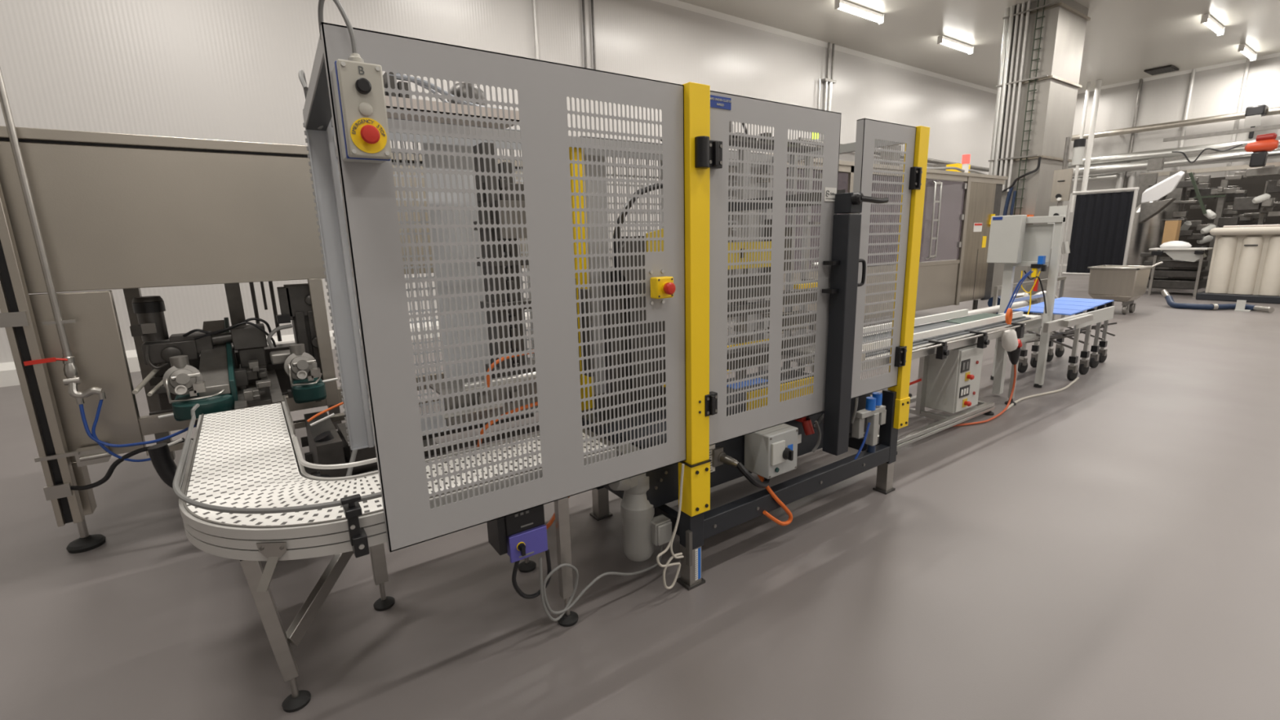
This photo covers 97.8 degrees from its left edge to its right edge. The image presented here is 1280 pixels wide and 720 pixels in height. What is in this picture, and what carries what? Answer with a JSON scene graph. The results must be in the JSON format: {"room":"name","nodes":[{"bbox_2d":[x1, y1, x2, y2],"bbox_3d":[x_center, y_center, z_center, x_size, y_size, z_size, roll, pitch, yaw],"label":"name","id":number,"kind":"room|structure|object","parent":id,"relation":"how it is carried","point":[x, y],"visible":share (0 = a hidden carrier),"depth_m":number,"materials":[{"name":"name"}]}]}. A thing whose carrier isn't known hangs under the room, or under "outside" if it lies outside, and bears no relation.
{"room":"factory floor","nodes":[
{"label":"factory floor","id":0,"kind":"room"},
{"bbox_2d":[0,0,996,363],"bbox_3d":[1.687,-4.553,13.140,32.700,6.500,0.100,-10,15,-34],"label":"wall","id":1,"kind":"structure","parent":0,"point":[208,69],"depth_m":8.37,"materials":[{"name":"white paint"}]},
{"bbox_2d":[0,311,530,386],"bbox_3d":[1.835,-1.492,13.689,32.700,0.280,0.160,-10,15,-34],"label":"baseboard","id":2,"kind":"structure","parent":1,"relation":"attached to","point":[8,374],"depth_m":7.64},
{"bbox_2d":[532,0,539,59],"bbox_3d":[-1.874,-5.189,10.315,0.070,3.900,0.070,-10,15,-34],"label":"pipe","id":3,"kind":"object","parent":1,"relation":"attached to","point":[534,2],"visible":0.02,"depth_m":10.12,"materials":[{"name":"white metal"}]},
{"bbox_2d":[582,0,586,67],"bbox_3d":[-1.066,-6.274,10.704,0.080,1.980,0.076,-10,15,-34],"label":"conduit","id":4,"kind":"object","parent":1,"relation":"attached to","point":[583,1],"visible":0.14,"depth_m":10.69,"materials":[{"name":"metal"}]},
{"bbox_2d":[591,0,595,69],"bbox_3d":[-0.902,-6.302,10.816,0.080,1.980,0.076,-10,15,-34],"label":"conduit","id":5,"kind":"object","parent":1,"relation":"attached to","point":[592,1],"visible":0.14,"depth_m":10.80,"materials":[{"name":"metal"}]},
{"bbox_2d":[652,0,997,93],"bbox_3d":[1.665,-7.670,12.391,32.700,0.090,0.090,-10,15,-34],"label":"trim","id":6,"kind":"structure","parent":1,"relation":"attached to","point":[677,3],"depth_m":14.13,"materials":[{"name":"white metal"}]},
{"bbox_2d":[816,42,836,158],"bbox_3d":[4.963,-6.257,14.988,0.600,4.100,0.140,-10,15,-34],"label":"pipe","id":7,"kind":"object","parent":1,"relation":"attached to","point":[830,82],"visible":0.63,"depth_m":14.73,"materials":[{"name":"metal"}]},
{"bbox_2d":[799,137,989,172],"bbox_3d":[8.370,-6.282,17.336,10.403,0.380,0.140,-10,15,-34],"label":"horizontal pipe","id":8,"kind":"object","parent":1,"relation":"attached to","point":[929,160],"visible":0.29,"depth_m":18.23,"materials":[{"name":"metal"}]},
{"bbox_2d":[0,272,1279,719],"bbox_3d":[6.465,-0.032,7.271,32.700,0.100,16.250,-10,15,-34],"label":"floor","id":9,"kind":"structure","parent":0,"point":[1105,545],"depth_m":2.60,"materials":[{"name":"grey concrete"}]},
{"bbox_2d":[0,66,595,553],"bbox_3d":[-1.728,-0.409,3.764,3.510,2.500,2.380,-10,15,-34],"label":"machine","id":10,"kind":"object","parent":9,"relation":"on","point":[80,211],"visible":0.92,"depth_m":3.06,"materials":[{"name":"metal"}]},
{"bbox_2d":[0,140,528,293],"bbox_3d":[-2.069,-1.016,4.135,3.485,0.732,1.160,-10,15,-34],"label":"hood","id":11,"kind":"object","parent":10,"relation":"attached to","point":[111,215],"depth_m":3.07,"materials":[{"name":"silver metal"}]},
{"bbox_2d":[172,395,618,712],"bbox_3d":[-1.010,0.618,2.797,1.906,0.866,1.865,-10,15,-34],"label":"conveyor","id":12,"kind":"object","parent":9,"relation":"on","point":[246,495],"visible":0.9,"depth_m":2.06,"materials":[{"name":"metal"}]},
{"bbox_2d":[514,510,533,558],"bbox_3d":[-0.433,0.645,2.113,0.070,0.198,0.014,-10,15,-34],"label":"switch","id":13,"kind":"object","parent":12,"relation":"attached to","point":[523,520],"depth_m":2.11,"materials":[{"name":"purple plastic"}]},
{"bbox_2d":[297,22,929,621],"bbox_3d":[0.312,-0.236,3.042,3.461,2.368,1.356,-10,15,-34],"label":"machine","id":14,"kind":"object","parent":9,"relation":"on","point":[641,340],"visible":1,"depth_m":2.40,"materials":[{"name":"metal"}]},
{"bbox_2d":[317,0,391,163],"bbox_3d":[-0.770,-0.761,1.508,0.113,0.430,0.225,-10,15,-34],"label":"control box","id":15,"kind":"object","parent":14,"relation":"attached to","point":[357,85],"visible":0.98,"depth_m":1.46,"materials":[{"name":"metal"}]},
{"bbox_2d":[382,71,519,128],"bbox_3d":[-0.869,-1.129,2.397,0.729,0.173,0.205,-10,15,-34],"label":"cable tray","id":16,"kind":"object","parent":14,"relation":"attached to","point":[391,74],"visible":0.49,"depth_m":2.37,"materials":[{"name":"metal"}]},
{"bbox_2d":[770,440,785,466],"bbox_3d":[0.691,0.465,2.795,0.090,0.115,0.014,-10,15,-34],"label":"switch plate","id":17,"kind":"object","parent":14,"relation":"attached to","point":[777,446],"depth_m":2.79,"materials":[{"name":"white plastic"}]},
{"bbox_2d":[812,132,818,139],"bbox_3d":[1.052,-1.352,3.352,0.044,0.045,0.043,-10,15,-34],"label":"lamp","id":18,"kind":"object","parent":14,"relation":"on","point":[812,132],"depth_m":3.34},
{"bbox_2d":[866,444,875,453],"bbox_3d":[1.398,0.553,3.384,0.048,0.090,0.048,-10,15,-34],"label":"bowl","id":19,"kind":"object","parent":14,"relation":"on","point":[870,448],"depth_m":3.36,"materials":[{"name":"blue plastic"}]},
{"bbox_2d":[727,145,1008,338],"bbox_3d":[3.603,-1.870,9.078,6.250,2.870,1.575,-10,15,-34],"label":"machine","id":20,"kind":"object","parent":9,"relation":"on","point":[960,205],"visible":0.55,"depth_m":9.14,"materials":[{"name":"grey metal"}]},
{"bbox_2d":[961,163,968,173],"bbox_3d":[5.460,-3.208,9.381,0.100,0.170,0.100,-10,15,-34],"label":"lamp","id":21,"kind":"object","parent":20,"relation":"on","point":[965,166],"depth_m":9.34,"materials":[{"name":"white plastic"}]},
{"bbox_2d":[961,154,970,164],"bbox_3d":[5.456,-3.359,9.348,0.120,0.140,0.120,-10,15,-34],"label":"lamp","id":22,"kind":"object","parent":20,"relation":"on","point":[966,158],"depth_m":9.30,"materials":[{"name":"red plastic"}]},
{"bbox_2d":[791,309,1041,454],"bbox_3d":[2.415,0.121,4.734,3.200,0.860,0.665,-10,15,-34],"label":"conveyor","id":23,"kind":"object","parent":9,"relation":"on","point":[939,334],"visible":0.44,"depth_m":4.71,"materials":[{"name":"metal"}]},
{"bbox_2d":[924,342,983,413],"bbox_3d":[2.711,0.137,4.806,0.400,0.545,0.345,-10,15,-34],"label":"control box","id":24,"kind":"object","parent":23,"relation":"attached to","point":[953,384],"visible":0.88,"depth_m":4.69,"materials":[{"name":"silver metal"}]},
{"bbox_2d":[959,384,969,398],"bbox_3d":[2.719,0.263,4.681,0.160,0.090,0.006,-10,15,-34],"label":"switch","id":25,"kind":"object","parent":24,"relation":"attached to","point":[964,389],"depth_m":4.67,"materials":[{"name":"white plastic"}]},
{"bbox_2d":[951,307,1022,426],"bbox_3d":[2.992,0.049,4.789,1.037,0.941,0.153,-9,14,-32],"label":"cable","id":26,"kind":"object","parent":23,"relation":"attached to","point":[1011,344],"visible":0.98,"depth_m":4.92,"materials":[{"name":"orange rubber"}]},
{"bbox_2d":[968,300,1043,316],"bbox_3d":[4.638,-0.466,8.406,6.100,0.360,0.410,-10,15,-34],"label":"rail","id":27,"kind":"object","parent":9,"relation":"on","point":[992,309],"visible":0.09,"depth_m":9.41,"materials":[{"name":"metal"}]},
{"bbox_2d":[987,276,1066,314],"bbox_3d":[7.295,-1.150,10.523,3.000,0.680,0.769,-10,15,-34],"label":"conveyor","id":28,"kind":"object","parent":9,"relation":"on","point":[995,300],"visible":0.32,"depth_m":10.22,"materials":[{"name":"metal"}]},
{"bbox_2d":[986,214,1088,394],"bbox_3d":[3.843,-0.568,5.648,1.250,1.755,0.790,-10,15,-34],"label":"station","id":29,"kind":"object","parent":9,"relation":"on","point":[1013,242],"visible":0.92,"depth_m":5.67,"materials":[{"name":"metal"}]},
{"bbox_2d":[988,0,1090,297],"bbox_3d":[9.257,-4.767,13.281,1.900,6.500,1.090,-10,15,-34],"label":"column","id":30,"kind":"structure","parent":9,"relation":"on","point":[1042,44],"depth_m":12.65,"materials":[{"name":"metal"}]},
{"bbox_2d":[1005,377,1079,410],"bbox_3d":[4.066,0.327,5.589,1.802,0.022,0.109,-9,14,-33],"label":"cable","id":31,"kind":"object","parent":9,"relation":"on","point":[1077,378],"visible":0.97,"depth_m":5.54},
{"bbox_2d":[998,293,1117,380],"bbox_3d":[4.729,-0.265,6.312,2.156,0.839,0.820,-10,15,-34],"label":"conveyor","id":32,"kind":"object","parent":9,"relation":"on","point":[1064,306],"visible":0.81,"depth_m":6.31,"materials":[{"name":"metal"}]},
{"bbox_2d":[1047,137,1086,253],"bbox_3d":[9.033,-2.945,11.966,0.200,3.500,0.554,-3,12,-8],"label":"panel","id":33,"kind":"object","parent":9,"relation":"on","point":[1062,179],"visible":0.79,"depth_m":11.85,"materials":[{"name":"metal"}]},
{"bbox_2d":[1057,186,1139,288],"bbox_3d":[12.028,-3.147,14.732,0.080,2.590,1.420,-10,15,-34],"label":"screen","id":34,"kind":"object","parent":9,"relation":"on","point":[1103,223],"visible":0.78,"depth_m":14.62,"materials":[{"name":"metal"}]},
{"bbox_2d":[1066,191,1133,272],"bbox_3d":[12.049,-3.317,14.667,0.050,2.050,1.215,-10,15,-34],"label":"curtain","id":35,"kind":"object","parent":34,"relation":"hanging from","point":[1101,228],"depth_m":14.62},
{"bbox_2d":[1087,261,1163,314],"bbox_3d":[9.252,-1.394,10.729,0.860,0.978,0.910,-10,15,-34],"label":"cart","id":36,"kind":"object","parent":9,"relation":"on","point":[1125,284],"visible":0.81,"depth_m":10.54,"materials":[{"name":"metal"}]},
{"bbox_2d":[1088,266,1151,302],"bbox_3d":[9.213,-1.464,10.769,0.798,0.620,0.718,-10,15,-34],"label":"tub","id":37,"kind":"object","parent":36,"relation":"in","point":[1116,283],"depth_m":10.53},
{"bbox_2d":[1147,247,1213,297],"bbox_3d":[12.730,-2.088,13.252,0.600,1.110,1.000,-10,15,-34],"label":"work table","id":38,"kind":"object","parent":9,"relation":"on","point":[1192,254],"visible":0.98,"depth_m":12.95,"materials":[{"name":"metal"}]},
{"bbox_2d":[1159,240,1191,248],"bbox_3d":[12.657,-2.730,13.197,0.560,0.170,0.552,-10,15,-34],"label":"cloth bundle","id":39,"kind":"object","parent":38,"relation":"on","point":[1172,244],"visible":0.98,"depth_m":13.04,"materials":[{"name":"white fabric"}]},
{"bbox_2d":[1126,161,1279,289],"bbox_3d":[14.652,-3.286,13.988,4.100,3.050,4.653,-10,15,-34],"label":"machine","id":40,"kind":"object","parent":9,"relation":"on","point":[1251,197],"visible":0.6,"depth_m":14.39,"materials":[{"name":"metal"}]},
{"bbox_2d":[1138,171,1184,223],"bbox_3d":[13.057,-4.065,13.997,0.320,1.229,0.693,-10,15,-34],"label":"plastic cover","id":41,"kind":"object","parent":40,"relation":"attached to","point":[1148,210],"visible":1,"depth_m":13.96,"materials":[{"name":"white plastic"}]},
{"bbox_2d":[1161,220,1182,244],"bbox_3d":[13.039,-3.110,13.707,0.300,0.600,0.240,-10,15,-34],"label":"cardboard box","id":42,"kind":"object","parent":40,"relation":"on","point":[1171,228],"visible":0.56,"depth_m":13.61,"materials":[{"name":"brown cardboard"}]},
{"bbox_2d":[1160,289,1274,312],"bbox_3d":[11.232,-1.154,10.961,0.641,0.328,1.676,-10,15,-34],"label":"hose","id":43,"kind":"object","parent":9,"relation":"on","point":[1241,305],"visible":1,"depth_m":10.83,"materials":[{"name":"rubber"}]},
{"bbox_2d":[1195,224,1279,303],"bbox_3d":[13.548,-2.051,11.820,1.370,1.600,2.150,-10,15,-34],"label":"container","id":44,"kind":"object","parent":9,"relation":"on","point":[1245,265],"visible":1,"depth_m":11.84,"materials":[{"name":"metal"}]},
{"bbox_2d":[678,0,1279,90],"bbox_3d":[6.308,-6.482,5.885,32.700,0.100,16.250,-10,15,-34],"label":"ceiling","id":45,"kind":"structure","parent":0,"point":[1124,39],"depth_m":13.94,"materials":[{"name":"white paint"}]},
{"bbox_2d":[834,0,884,24],"bbox_3d":[4.847,-7.671,12.296,1.640,0.200,0.120,-10,15,-34],"label":"ceiling lamp","id":46,"kind":"object","parent":45,"relation":"attached to","point":[842,5],"visible":1,"depth_m":12.22,"materials":[{"name":"white plastic"}]},
{"bbox_2d":[937,35,973,54],"bbox_3d":[8.282,-8.258,14.641,1.640,0.200,0.120,-10,15,-34],"label":"ceiling lamp","id":47,"kind":"object","parent":45,"relation":"attached to","point":[943,40],"visible":1,"depth_m":14.55,"materials":[{"name":"white plastic"}]},
{"bbox_2d":[939,39,972,53],"bbox_3d":[8.283,-8.219,14.649,1.580,0.104,0.104,-10,15,-34],"label":"diffuser","id":48,"kind":"object","parent":47,"relation":"attached to","point":[952,43],"depth_m":14.60,"materials":[{"name":"white plastic"}]},
{"bbox_2d":[1070,81,1090,212],"bbox_3d":[15.373,-7.382,19.519,0.100,4.300,0.100,-10,15,-34],"label":"pipe","id":49,"kind":"object","parent":45,"relation":"hanging from","point":[1087,91],"visible":0.68,"depth_m":19.37,"materials":[{"name":"white metal"}]},
{"bbox_2d":[1080,79,1102,194],"bbox_3d":[15.534,-7.338,19.294,0.160,4.300,0.160,-10,15,-34],"label":"pipe","id":50,"kind":"object","parent":45,"relation":"hanging from","point":[1098,83],"visible":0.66,"depth_m":19.16,"materials":[{"name":"white metal"}]},
{"bbox_2d":[1143,65,1179,75],"bbox_3d":[16.556,-9.189,17.735,0.850,0.055,0.650,-10,15,-34],"label":"ceiling vent","id":51,"kind":"object","parent":45,"relation":"in","point":[1159,70],"visible":1,"depth_m":17.65,"materials":[{"name":"metal"}]},
{"bbox_2d":[1200,13,1225,35],"bbox_3d":[13.992,-8.182,13.638,1.640,0.200,0.120,-10,15,-34],"label":"ceiling lamp","id":52,"kind":"object","parent":45,"relation":"attached to","point":[1206,19],"visible":1,"depth_m":13.52,"materials":[{"name":"white plastic"}]},
{"bbox_2d":[1203,18,1223,35],"bbox_3d":[13.993,-8.143,13.646,1.580,0.104,0.104,-10,15,-34],"label":"diffuser","id":53,"kind":"object","parent":52,"relation":"attached to","point":[1212,24],"depth_m":13.62,"materials":[{"name":"white plastic"}]},
{"bbox_2d":[1237,43,1257,61],"bbox_3d":[17.264,-8.742,15.870,1.640,0.200,0.120,-10,15,-34],"label":"ceiling lamp","id":54,"kind":"object","parent":45,"relation":"attached to","point":[1244,49],"visible":1,"depth_m":15.74,"materials":[{"name":"white plastic"}]},
{"bbox_2d":[1240,48,1255,60],"bbox_3d":[17.265,-8.703,15.879,1.580,0.104,0.104,-10,15,-34],"label":"diffuser","id":55,"kind":"object","parent":54,"relation":"attached to","point":[1248,52],"depth_m":15.86,"materials":[{"name":"white plastic"}]},
{"bbox_2d":[1059,56,1279,263],"bbox_3d":[19.771,-5.559,15.771,0.100,6.500,16.350,-10,15,-34],"label":"wall","id":56,"kind":"structure","parent":0,"point":[1215,91],"depth_m":18.28,"materials":[{"name":"white paint"}]},
{"bbox_2d":[1057,263,1066,272],"bbox_3d":[19.775,-2.514,16.313,0.140,0.320,16.250,-10,15,-34],"label":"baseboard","id":57,"kind":"structure","parent":56,"relation":"attached to","point":[1064,265],"depth_m":21.29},
{"bbox_2d":[1071,173,1118,182],"bbox_3d":[16.113,-6.514,20.157,0.680,0.195,1.900,-10,15,-34],"label":"pipe","id":58,"kind":"object","parent":56,"relation":"attached to","point":[1109,176],"visible":0.46,"depth_m":19.60,"materials":[{"name":"metal"}]},
{"bbox_2d":[1115,172,1124,192],"bbox_3d":[16.797,-4.818,19.805,0.430,3.500,0.250,-10,15,-34],"label":"pipe","id":59,"kind":"object","parent":56,"relation":"attached to","point":[1119,184],"visible":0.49,"depth_m":19.35,"materials":[{"name":"white metal"}]},
{"bbox_2d":[1126,171,1136,191],"bbox_3d":[16.986,-4.766,19.540,0.430,3.500,0.250,-10,15,-34],"label":"pipe","id":60,"kind":"object","parent":56,"relation":"attached to","point":[1131,175],"visible":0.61,"depth_m":19.10,"materials":[{"name":"grey metal"}]},
{"bbox_2d":[1123,78,1142,187],"bbox_3d":[16.937,-7.760,19.193,0.092,3.500,0.092,6,14,32],"label":"wall strip","id":61,"kind":"object","parent":56,"relation":"attached to","point":[1140,82],"visible":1,"depth_m":19.07,"materials":[{"name":"metal"}]},
{"bbox_2d":[1138,170,1148,176],"bbox_3d":[17.176,-4.713,19.275,0.430,3.500,0.250,-10,15,-34],"label":"pipe","id":62,"kind":"object","parent":56,"relation":"attached to","point":[1140,171],"visible":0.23,"depth_m":18.84,"materials":[{"name":"grey metal"}]},
{"bbox_2d":[1067,138,1279,168],"bbox_3d":[18.131,-6.549,17.236,0.630,0.292,8.900,-10,15,-34],"label":"pipe","id":63,"kind":"object","parent":56,"relation":"attached to","point":[1166,153],"visible":0.46,"depth_m":18.35,"materials":[{"name":"metal"}]},
{"bbox_2d":[1069,147,1279,176],"bbox_3d":[18.061,-6.214,17.252,0.820,0.273,8.900,-10,15,-34],"label":"pipe","id":64,"kind":"object","parent":56,"relation":"attached to","point":[1137,166],"visible":0.47,"depth_m":17.85,"materials":[{"name":"metal"}]},
{"bbox_2d":[1071,106,1279,141],"bbox_3d":[18.212,-7.447,17.116,0.380,0.195,8.900,-10,15,-34],"label":"pipe","id":65,"kind":"object","parent":56,"relation":"attached to","point":[1272,111],"visible":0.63,"depth_m":18.09,"materials":[{"name":"silver metal"}]},
{"bbox_2d":[1244,104,1268,138],"bbox_3d":[18.232,-7.042,16.588,0.590,0.910,0.400,-10,15,-34],"label":"spotlight","id":66,"kind":"object","parent":65,"relation":"attached to","point":[1253,114],"visible":0.98,"depth_m":16.44,"materials":[{"name":"white metal"}]},
{"bbox_2d":[1077,52,1279,93],"bbox_3d":[19.645,-8.670,15.005,0.090,0.090,16.250,-10,15,-34],"label":"trim","id":67,"kind":"structure","parent":56,"relation":"attached to","point":[1275,55],"depth_m":18.00,"materials":[{"name":"white metal"}]},
{"bbox_2d":[1174,68,1195,170],"bbox_3d":[17.684,-7.553,18.150,0.092,3.500,0.092,6,14,32],"label":"wall strip","id":68,"kind":"object","parent":56,"relation":"attached to","point":[1193,70],"visible":0.65,"depth_m":17.98,"materials":[{"name":"white metal"}]},
{"bbox_2d":[1224,57,1250,177],"bbox_3d":[18.374,-7.363,17.187,0.092,3.500,0.092,6,14,32],"label":"wall strip","id":69,"kind":"object","parent":56,"relation":"attached to","point":[1247,62],"visible":0.54,"depth_m":17.04,"materials":[{"name":"white metal"}]},
{"bbox_2d":[1146,136,1279,170],"bbox_3d":[15.063,-5.335,14.216,0.200,0.640,3.205,-10,15,-34],"label":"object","id":70,"kind":"object","parent":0,"point":[1153,164],"visible":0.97,"depth_m":14.88,"materials":[{"name":"metal"}]},
{"bbox_2d":[1163,124,1279,167],"bbox_3d":[13.748,-4.812,12.695,0.255,0.860,2.900,-10,15,-34],"label":"hoist","id":71,"kind":"object","parent":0,"point":[1264,143],"visible":1,"depth_m":12.52,"materials":[{"name":"metal"}]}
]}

